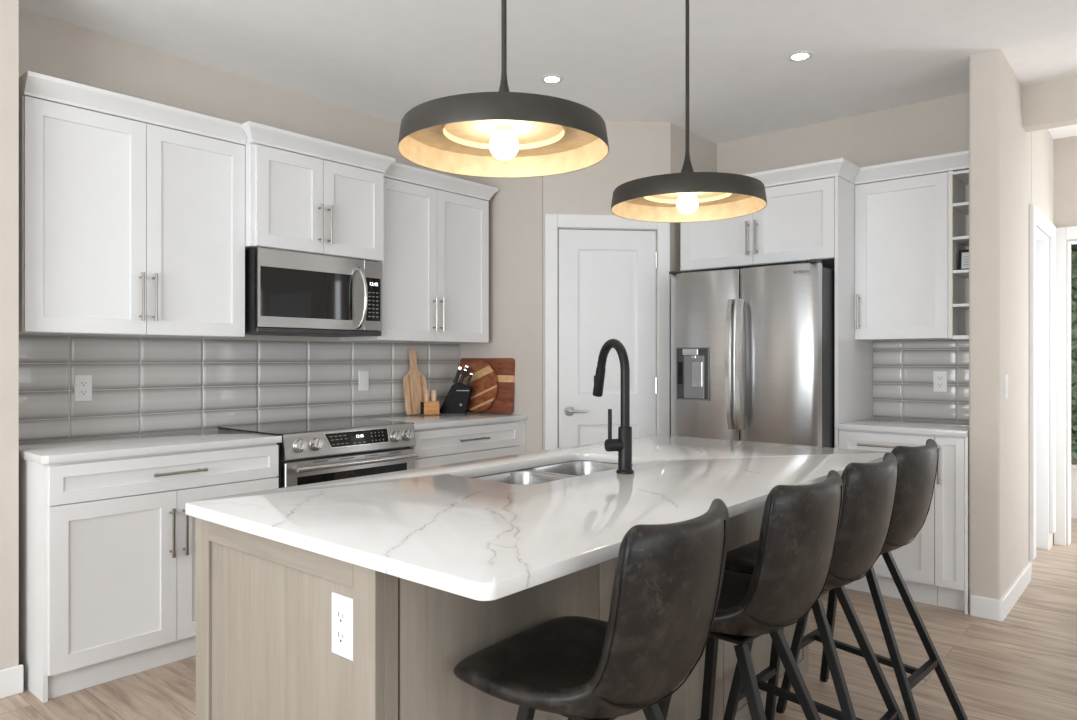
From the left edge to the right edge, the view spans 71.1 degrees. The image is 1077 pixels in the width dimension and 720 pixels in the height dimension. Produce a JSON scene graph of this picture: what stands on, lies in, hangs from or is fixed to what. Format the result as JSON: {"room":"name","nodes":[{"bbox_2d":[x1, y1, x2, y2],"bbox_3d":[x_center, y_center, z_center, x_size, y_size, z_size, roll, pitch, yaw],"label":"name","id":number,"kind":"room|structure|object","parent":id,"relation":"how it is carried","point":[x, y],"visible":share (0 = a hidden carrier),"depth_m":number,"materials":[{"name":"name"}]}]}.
{"room":"kitchen","nodes":[
{"label":"kitchen","id":0,"kind":"room"},
{"bbox_2d":[0,0,18,669],"bbox_3d":[-3.334,-0.120,1.729,0.585,2.778,3.492,0,0,41],"label":"wall","id":1,"kind":"structure","parent":0,"point":[9,9],"depth_m":2.84,"materials":[{"name":"beige paint"}]},
{"bbox_2d":[0,664,23,698],"bbox_3d":[-3.103,1.216,1.539,0.014,0.106,3.505,0,0,41],"label":"baseboard","id":2,"kind":"structure","parent":1,"relation":"attached to","point":[12,678],"depth_m":2.84,"materials":[{"name":"white paint"}]},
{"bbox_2d":[19,8,458,441],"bbox_3d":[-1.048,-0.120,4.740,0.145,2.778,4.058,0,0,41],"label":"wall","id":3,"kind":"structure","parent":0,"point":[48,46],"depth_m":3.79,"materials":[{"name":"beige paint"}]},
{"bbox_2d":[19,71,246,337],"bbox_3d":[-1.836,-0.614,3.403,0.394,1.013,0.916,0,0,41],"label":"upper cabinet","id":4,"kind":"object","parent":3,"relation":"attached to","point":[132,209],"visible":0.98,"depth_m":3.24,"materials":[{"name":"white paint"}]},
{"bbox_2d":[19,335,458,441],"bbox_3d":[-1.427,0.126,4.177,0.010,0.458,2.706,0,0,41],"label":"tile backsplash","id":5,"kind":"structure","parent":3,"relation":"attached to","point":[140,385],"depth_m":3.85,"materials":[{"name":"grey tile"}]},
{"bbox_2d":[74,375,91,401],"bbox_3d":[-2.065,0.132,3.418,0.008,0.120,0.072,0,0,41],"label":"wall outlet","id":6,"kind":"object","parent":5,"relation":"attached to","point":[82,384],"visible":1,"depth_m":3.41,"materials":[{"name":"white plastic"}]},
{"bbox_2d":[79,389,87,395],"bbox_3d":[-2.062,0.152,3.416,0.002,0.029,0.034,0,0,41],"label":"socket","id":7,"kind":"object","parent":6,"relation":"attached to","point":[82,392],"depth_m":3.42,"materials":[{"name":"white plastic"}]},
{"bbox_2d":[79,381,87,386],"bbox_3d":[-2.062,0.112,3.416,0.002,0.029,0.034,0,0,41],"label":"socket","id":8,"kind":"object","parent":6,"relation":"attached to","point":[81,383],"depth_m":3.42,"materials":[{"name":"white plastic"}]},
{"bbox_2d":[359,371,368,390],"bbox_3d":[-1.063,0.132,4.588,0.009,0.120,0.072,0,0,41],"label":"light switch","id":9,"kind":"object","parent":5,"relation":"attached to","point":[363,375],"visible":1,"depth_m":4.58,"materials":[{"name":"white plastic"}]},
{"bbox_2d":[242,121,394,261],"bbox_3d":[-1.257,-0.833,4.026,0.463,0.574,0.866,0,0,41],"label":"upper cabinet","id":10,"kind":"object","parent":3,"relation":"attached to","point":[304,194],"visible":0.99,"depth_m":3.85,"materials":[{"name":"white paint"}]},
{"bbox_2d":[245,247,381,336],"bbox_3d":[-1.235,-0.336,4.030,0.470,0.413,0.749,0,0,41],"label":"microwave","id":11,"kind":"object","parent":10,"relation":"attached to","point":[288,293],"visible":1,"depth_m":3.87,"materials":[{"name":"grey metal"}]},
{"bbox_2d":[340,162,497,342],"bbox_3d":[-0.720,-0.614,4.707,0.394,1.013,0.946,0,0,41],"label":"upper cabinet","id":12,"kind":"object","parent":3,"relation":"attached to","point":[435,265],"visible":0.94,"depth_m":4.57,"materials":[{"name":"white paint"}]},
{"bbox_2d":[459,175,542,452],"bbox_3d":[-0.234,-0.120,5.003,0.760,2.778,0.100,0,0,41],"label":"wall","id":13,"kind":"structure","parent":0,"point":[516,210],"depth_m":4.84,"materials":[{"name":"beige paint"}]},
{"bbox_2d":[0,518,1076,719],"bbox_3d":[1.799,1.309,1.949,8.200,0.080,10.700,0,0,41],"label":"floor","id":14,"kind":"structure","parent":0,"point":[1022,666],"depth_m":3.03,"materials":[{"name":"wood"}]},
{"bbox_2d":[19,443,278,702],"bbox_3d":[-1.724,0.827,3.312,0.653,0.884,0.944,0,0,41],"label":"base cabinet","id":15,"kind":"object","parent":14,"relation":"on","point":[107,547],"visible":0.79,"depth_m":2.96,"materials":[{"name":"white paint"}]},
{"bbox_2d":[19,428,281,463],"bbox_3d":[-1.738,0.370,3.322,0.628,0.030,0.962,0,0,41],"label":"countertop","id":16,"kind":"structure","parent":15,"relation":"on","point":[124,445],"depth_m":3.21,"materials":[{"name":"white stone"}]},
{"bbox_2d":[218,417,417,487],"bbox_3d":[-1.135,0.808,3.959,0.698,0.922,0.816,0,0,41],"label":"range","id":17,"kind":"object","parent":14,"relation":"on","point":[320,450],"visible":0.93,"depth_m":3.76,"materials":[{"name":"grey metal"}]},
{"bbox_2d":[218,417,413,435],"bbox_3d":[-1.159,0.351,3.979,0.570,0.008,0.816,0,0,41],"label":"cooktop","id":18,"kind":"object","parent":17,"relation":"in","point":[336,426],"depth_m":3.87,"materials":[{"name":"black glass"}]},
{"bbox_2d":[410,420,525,468],"bbox_3d":[-0.593,0.827,4.634,0.653,0.884,0.922,0,0,41],"label":"base cabinet","id":19,"kind":"object","parent":14,"relation":"on","point":[455,444],"visible":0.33,"depth_m":4.41,"materials":[{"name":"white paint"}]},
{"bbox_2d":[361,411,527,429],"bbox_3d":[-0.610,0.370,4.641,0.628,0.030,0.932,0,0,41],"label":"countertop","id":20,"kind":"structure","parent":19,"relation":"on","point":[420,421],"depth_m":4.53,"materials":[{"name":"white stone"}]},
{"bbox_2d":[403,350,426,414],"bbox_3d":[-0.792,0.146,4.836,0.076,0.413,0.186,0,0,41],"label":"paddle board","id":21,"kind":"object","parent":20,"relation":"on","point":[414,382],"visible":0.94,"depth_m":4.82,"materials":[{"name":"brown wood"}]},
{"bbox_2d":[421,390,438,414],"bbox_3d":[-0.693,0.276,4.809,0.106,0.154,0.060,0,0,-29],"label":"caddy","id":22,"kind":"object","parent":20,"relation":"on","point":[428,407],"visible":1,"depth_m":4.79,"materials":[{"name":"brown wood"}]},
{"bbox_2d":[439,383,472,412],"bbox_3d":[-0.547,0.255,4.978,0.214,0.198,0.101,0,0,3],"label":"knife block","id":23,"kind":"object","parent":20,"relation":"on","point":[457,400],"visible":0.99,"depth_m":4.93,"materials":[{"name":"black plastic"}]},
{"bbox_2d":[453,368,460,382],"bbox_3d":[-0.533,0.109,4.948,0.054,0.104,0.027,0,0,3],"label":"knife","id":24,"kind":"object","parent":23,"relation":"in","point":[459,369],"visible":1,"depth_m":4.93,"materials":[{"name":"black plastic"}]},
{"bbox_2d":[459,369,466,383],"bbox_3d":[-0.495,0.114,4.946,0.050,0.094,0.027,0,0,3],"label":"knife","id":25,"kind":"object","parent":23,"relation":"in","point":[464,371],"visible":1,"depth_m":4.93,"materials":[{"name":"black plastic"}]},
{"bbox_2d":[466,373,472,385],"bbox_3d":[-0.455,0.135,4.952,0.047,0.085,0.027,0,0,3],"label":"knife","id":26,"kind":"object","parent":23,"relation":"on","point":[470,374],"visible":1,"depth_m":4.94,"materials":[{"name":"black plastic"}]},
{"bbox_2d":[462,361,497,411],"bbox_3d":[-0.399,0.183,5.018,0.344,0.344,0.047,0,0,41],"label":"cutting board","id":27,"kind":"object","parent":20,"relation":"on","point":[484,381],"visible":0.76,"depth_m":4.99,"materials":[{"name":"brown wood"}]},
{"bbox_2d":[459,358,514,413],"bbox_3d":[-0.352,0.174,5.018,0.504,0.360,0.044,0,0,41],"label":"cutting board","id":28,"kind":"object","parent":20,"relation":"on","point":[504,368],"visible":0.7,"depth_m":4.90,"materials":[{"name":"brown wood"}]},
{"bbox_2d":[196,506,808,719],"bbox_3d":[0.119,0.827,2.467,0.729,0.884,2.155,0,0,41],"label":"kitchen island","id":29,"kind":"object","parent":14,"relation":"on","point":[264,605],"visible":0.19,"depth_m":1.65,"materials":[{"name":"beige wood"}]},
{"bbox_2d":[332,592,352,660],"bbox_3d":[-0.387,0.528,1.488,0.072,0.120,0.008,0,0,41],"label":"wall outlet","id":30,"kind":"object","parent":29,"relation":"attached to","point":[342,606],"visible":1,"depth_m":1.48,"materials":[{"name":"white plastic"}]},
{"bbox_2d":[336,628,346,644],"bbox_3d":[-0.389,0.548,1.486,0.034,0.029,0.002,0,0,41],"label":"socket","id":31,"kind":"object","parent":30,"relation":"attached to","point":[341,633],"depth_m":1.48,"materials":[{"name":"white plastic"}]},
{"bbox_2d":[336,608,346,624],"bbox_3d":[-0.389,0.508,1.486,0.034,0.029,0.002,0,0,41],"label":"socket","id":32,"kind":"object","parent":30,"relation":"attached to","point":[341,613],"depth_m":1.48,"materials":[{"name":"white plastic"}]},
{"bbox_2d":[185,435,890,600],"bbox_3d":[0.234,0.370,2.368,1.060,0.030,2.211,0,0,41],"label":"island countertop","id":33,"kind":"structure","parent":29,"relation":"on","point":[442,527],"depth_m":1.80,"materials":[{"name":"white stone"}]},
{"bbox_2d":[474,461,632,484],"bbox_3d":[0.063,0.487,2.494,0.410,0.202,0.772,0,0,41],"label":"undermount sink","id":34,"kind":"object","parent":33,"relation":"in","point":[542,474],"visible":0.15,"depth_m":2.60,"materials":[{"name":"metal"}]},
{"bbox_2d":[593,339,633,473],"bbox_3d":[0.220,0.145,2.436,0.090,0.420,0.255,0,0,-19],"label":"kitchen faucet","id":35,"kind":"object","parent":33,"relation":"on","point":[623,444],"visible":1,"depth_m":2.34,"materials":[{"name":"black metal"}]},
{"bbox_2d":[454,498,728,719],"bbox_3d":[0.139,0.776,1.506,0.554,0.987,0.426,0,0,39],"label":"bar stool","id":36,"kind":"object","parent":14,"relation":"on","point":[668,578],"visible":1,"depth_m":1.34,"materials":[{"name":"brown leather"}]},
{"bbox_2d":[658,470,842,719],"bbox_3d":[0.525,0.776,1.914,0.554,0.987,0.426,0,0,43],"label":"bar stool","id":37,"kind":"object","parent":14,"relation":"on","point":[800,523],"visible":0.77,"depth_m":1.74,"materials":[{"name":"black leather"}]},
{"bbox_2d":[669,259,834,447],"bbox_3d":[1.370,0.369,4.562,0.900,1.800,0.885,0,0,41],"label":"refrigerator","id":38,"kind":"object","parent":14,"relation":"on","point":[753,348],"visible":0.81,"depth_m":4.21,"materials":[{"name":"grey metal"}]},
{"bbox_2d":[723,452,903,719],"bbox_3d":[0.837,0.776,2.278,0.554,0.987,0.427,0,0,42],"label":"bar stool","id":39,"kind":"object","parent":14,"relation":"on","point":[869,489],"visible":0.67,"depth_m":2.13,"materials":[{"name":"black leather"}]},
{"bbox_2d":[835,176,872,447],"bbox_3d":[1.838,0.131,4.381,0.019,2.276,0.609,0,0,41],"label":"panel","id":40,"kind":"object","parent":14,"relation":"on","point":[853,358],"visible":0.4,"depth_m":4.26,"materials":[{"name":"white paint"}]},
{"bbox_2d":[776,439,967,719],"bbox_3d":[1.165,0.776,2.677,0.554,0.987,0.426,0,0,45],"label":"bar stool","id":41,"kind":"object","parent":14,"relation":"on","point":[917,470],"visible":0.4,"depth_m":2.54,"materials":[{"name":"black leather"}]},
{"bbox_2d":[839,429,937,605],"bbox_3d":[2.015,0.827,4.203,0.480,0.884,0.645,0,0,41],"label":"base cabinet","id":42,"kind":"object","parent":14,"relation":"on","point":[915,561],"visible":0.27,"depth_m":3.93,"materials":[{"name":"white paint"}]},
{"bbox_2d":[837,417,968,436],"bbox_3d":[2.075,0.370,4.159,0.628,0.030,0.611,0,0,41],"label":"countertop","id":43,"kind":"structure","parent":42,"relation":"on","point":[894,425],"depth_m":4.03,"materials":[{"name":"white stone"}]},
{"bbox_2d":[935,435,968,613],"bbox_3d":[2.255,0.827,3.998,0.146,0.884,0.645,0,0,41],"label":"base cabinet","id":44,"kind":"object","parent":14,"relation":"on","point":[952,476],"visible":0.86,"depth_m":3.79,"materials":[{"name":"white paint"}]},
{"bbox_2d":[19,0,1076,143],"bbox_3d":[1.799,-1.569,1.949,8.200,0.120,10.700,0,0,41],"label":"ceiling","id":45,"kind":"structure","parent":0,"point":[621,60],"depth_m":3.63,"materials":[{"name":"paint"}]},
{"bbox_2d":[398,0,608,177],"bbox_3d":[-0.091,-1.018,1.989,0.553,0.981,0.553,0,0,41],"label":"pendant lamp","id":46,"kind":"object","parent":45,"relation":"hanging from","point":[503,133],"visible":1,"depth_m":2.00,"materials":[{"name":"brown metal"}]},
{"bbox_2d":[497,125,511,132],"bbox_3d":[-0.091,-0.603,1.989,0.040,0.016,0.040,0,0,41],"label":"socket","id":47,"kind":"object","parent":46,"relation":"attached to","point":[500,128],"depth_m":1.97,"materials":[{"name":"gold metal"}]},
{"bbox_2d":[541,75,562,83],"bbox_3d":[0.073,-1.507,4.060,0.124,0.004,0.124,0,0,41],"label":"recessed light","id":48,"kind":"object","parent":45,"relation":"in","point":[551,79],"visible":1,"depth_m":4.06,"materials":[{"name":"white paint"}]},
{"bbox_2d":[611,0,766,222],"bbox_3d":[0.538,-1.017,2.724,0.553,0.982,0.553,0,0,41],"label":"pendant lamp","id":49,"kind":"object","parent":45,"relation":"hanging from","point":[688,195],"visible":1,"depth_m":2.72,"materials":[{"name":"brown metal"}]},
{"bbox_2d":[787,51,812,60],"bbox_3d":[1.302,-1.507,3.751,0.124,0.004,0.124,0,0,41],"label":"recessed light","id":50,"kind":"object","parent":45,"relation":"in","point":[801,55],"visible":1,"depth_m":3.75,"materials":[{"name":"white paint"}]},
{"bbox_2d":[543,120,669,449],"bbox_3d":[0.429,-0.120,4.810,0.819,2.778,0.100,0,0,-7],"label":"wall","id":51,"kind":"structure","parent":0,"point":[637,149],"depth_m":4.76,"materials":[{"name":"beige paint"}]},
{"bbox_2d":[545,214,669,449],"bbox_3d":[0.438,0.181,4.752,0.799,2.176,0.018,0,0,-7],"label":"trim","id":52,"kind":"structure","parent":51,"relation":"attached to","point":[553,222],"depth_m":4.73,"materials":[{"name":"white paint"}]},
{"bbox_2d":[558,229,657,447],"bbox_3d":[0.453,0.223,4.757,0.657,2.076,0.090,0,0,-7],"label":"door","id":53,"kind":"structure","parent":51,"relation":"in","point":[607,278],"depth_m":4.76,"materials":[{"name":"white paint"}]},
{"bbox_2d":[670,123,716,435],"bbox_3d":[1.048,-0.120,5.124,0.100,2.778,0.750,0,0,41],"label":"wall","id":54,"kind":"structure","parent":0,"point":[703,152],"depth_m":4.90,"materials":[{"name":"beige paint"}]},
{"bbox_2d":[717,93,968,421],"bbox_3d":[1.887,-0.120,4.821,1.800,2.778,0.120,0,0,41],"label":"wall","id":55,"kind":"structure","parent":0,"point":[938,126],"depth_m":4.63,"materials":[{"name":"beige paint"}]},
{"bbox_2d":[681,158,859,271],"bbox_3d":[1.474,-0.825,4.664,1.026,0.530,0.652,0,0,41],"label":"upper cabinet","id":56,"kind":"object","parent":55,"relation":"attached to","point":[796,225],"visible":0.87,"depth_m":4.37,"materials":[{"name":"white paint"}]},
{"bbox_2d":[854,150,968,340],"bbox_3d":[2.160,-0.602,4.258,0.629,0.978,0.377,0,0,41],"label":"upper cabinet","id":57,"kind":"object","parent":55,"relation":"attached to","point":[901,207],"visible":0.91,"depth_m":4.18,"materials":[{"name":"white paint"}]},
{"bbox_2d":[873,340,968,421],"bbox_3d":[2.280,0.122,4.399,0.629,0.465,0.010,0,0,41],"label":"tile backsplash","id":58,"kind":"structure","parent":55,"relation":"attached to","point":[902,370],"depth_m":4.43,"materials":[{"name":"grey tile"}]},
{"bbox_2d":[933,371,946,391],"bbox_3d":[2.321,0.130,4.352,0.072,0.120,0.008,0,0,41],"label":"wall outlet","id":59,"kind":"object","parent":58,"relation":"attached to","point":[939,377],"visible":1,"depth_m":4.35,"materials":[{"name":"white plastic"}]},
{"bbox_2d":[969,49,1053,613],"bbox_3d":[2.838,-0.120,4.462,0.136,2.778,1.990,0,0,41],"label":"wall partition","id":60,"kind":"structure","parent":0,"point":[1011,168],"depth_m":3.74,"materials":[{"name":"beige paint"}]},
{"bbox_2d":[948,169,968,339],"bbox_3d":[2.358,-0.557,4.117,0.144,0.900,0.334,0,0,41],"label":"cubby shelf","id":61,"kind":"object","parent":60,"relation":"attached to","point":[958,181],"visible":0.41,"depth_m":4.08,"materials":[{"name":"white wood"}]},
{"bbox_2d":[958,249,968,269],"bbox_3d":[2.318,-0.532,4.067,0.090,0.119,0.024,0,0,41],"label":"picture frame","id":62,"kind":"object","parent":61,"relation":"on","point":[963,260],"visible":0.56,"depth_m":4.08,"materials":[{"name":"black plastic"}]},
{"bbox_2d":[961,252,968,268],"bbox_3d":[2.318,-0.532,4.067,0.062,0.090,0.013,0,0,41],"label":"print","id":63,"kind":"object","parent":62,"relation":"attached to","point":[964,255],"depth_m":4.07,"materials":[{"name":"white paper"}]},
{"bbox_2d":[971,562,1030,620],"bbox_3d":[2.489,1.219,4.034,0.138,0.100,0.914,0,0,41],"label":"baseboard","id":64,"kind":"structure","parent":60,"relation":"attached to","point":[984,607],"depth_m":3.72,"materials":[{"name":"white paint"}]},
{"bbox_2d":[1004,375,1007,398],"bbox_3d":[2.344,0.139,3.772,0.009,0.120,0.072,0,0,41],"label":"light switch","id":65,"kind":"object","parent":60,"relation":"attached to","point":[1005,376],"visible":1,"depth_m":3.75,"materials":[{"name":"white plastic"}]},
{"bbox_2d":[1029,204,1055,574],"bbox_3d":[3.116,0.189,4.743,0.129,2.160,0.981,0,0,41],"label":"trim","id":66,"kind":"structure","parent":60,"relation":"attached to","point":[1038,241],"depth_m":5.01,"materials":[{"name":"white paint"}]},
{"bbox_2d":[1022,76,1076,131],"bbox_3d":[3.183,-1.395,3.817,1.226,0.228,0.121,0,0,41],"label":"wall header","id":67,"kind":"structure","parent":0,"point":[1049,104],"depth_m":4.09,"materials":[{"name":"beige paint"}]},
{"bbox_2d":[1054,136,1076,545],"bbox_3d":[4.146,-0.120,4.731,1.850,2.778,0.120,0,0,41],"label":"wall","id":68,"kind":"structure","parent":0,"point":[1065,149],"depth_m":5.13,"materials":[{"name":"beige paint"}]},
{"bbox_2d":[1054,226,1076,545],"bbox_3d":[3.978,0.186,4.858,1.072,2.165,0.145,0,0,41],"label":"trim","id":69,"kind":"structure","parent":68,"relation":"attached to","point":[1063,234],"depth_m":5.13,"materials":[{"name":"white paint"}]},
{"bbox_2d":[1071,250,1076,463],"bbox_3d":[4.843,-0.120,5.661,2.000,2.778,0.100,0,0,41],"label":"wall","id":70,"kind":"structure","parent":0,"point":[1073,291],"depth_m":6.06,"materials":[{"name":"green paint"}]},
{"bbox_2d":[1071,463,1076,518],"bbox_3d":[4.798,1.054,5.568,1.749,0.430,0.100,0,0,41],"label":"baseboard","id":71,"kind":"structure","parent":70,"relation":"attached to","point":[1073,465],"depth_m":6.00,"materials":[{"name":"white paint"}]},
{"bbox_2d":[1071,244,1076,460],"bbox_3d":[4.546,-0.113,5.737,1.160,1.944,0.151,0,0,41],"label":"ivy","id":72,"kind":"object","parent":70,"relation":"attached to","point":[1073,246],"visible":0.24,"depth_m":5.96,"materials":[{"name":"green plant"}]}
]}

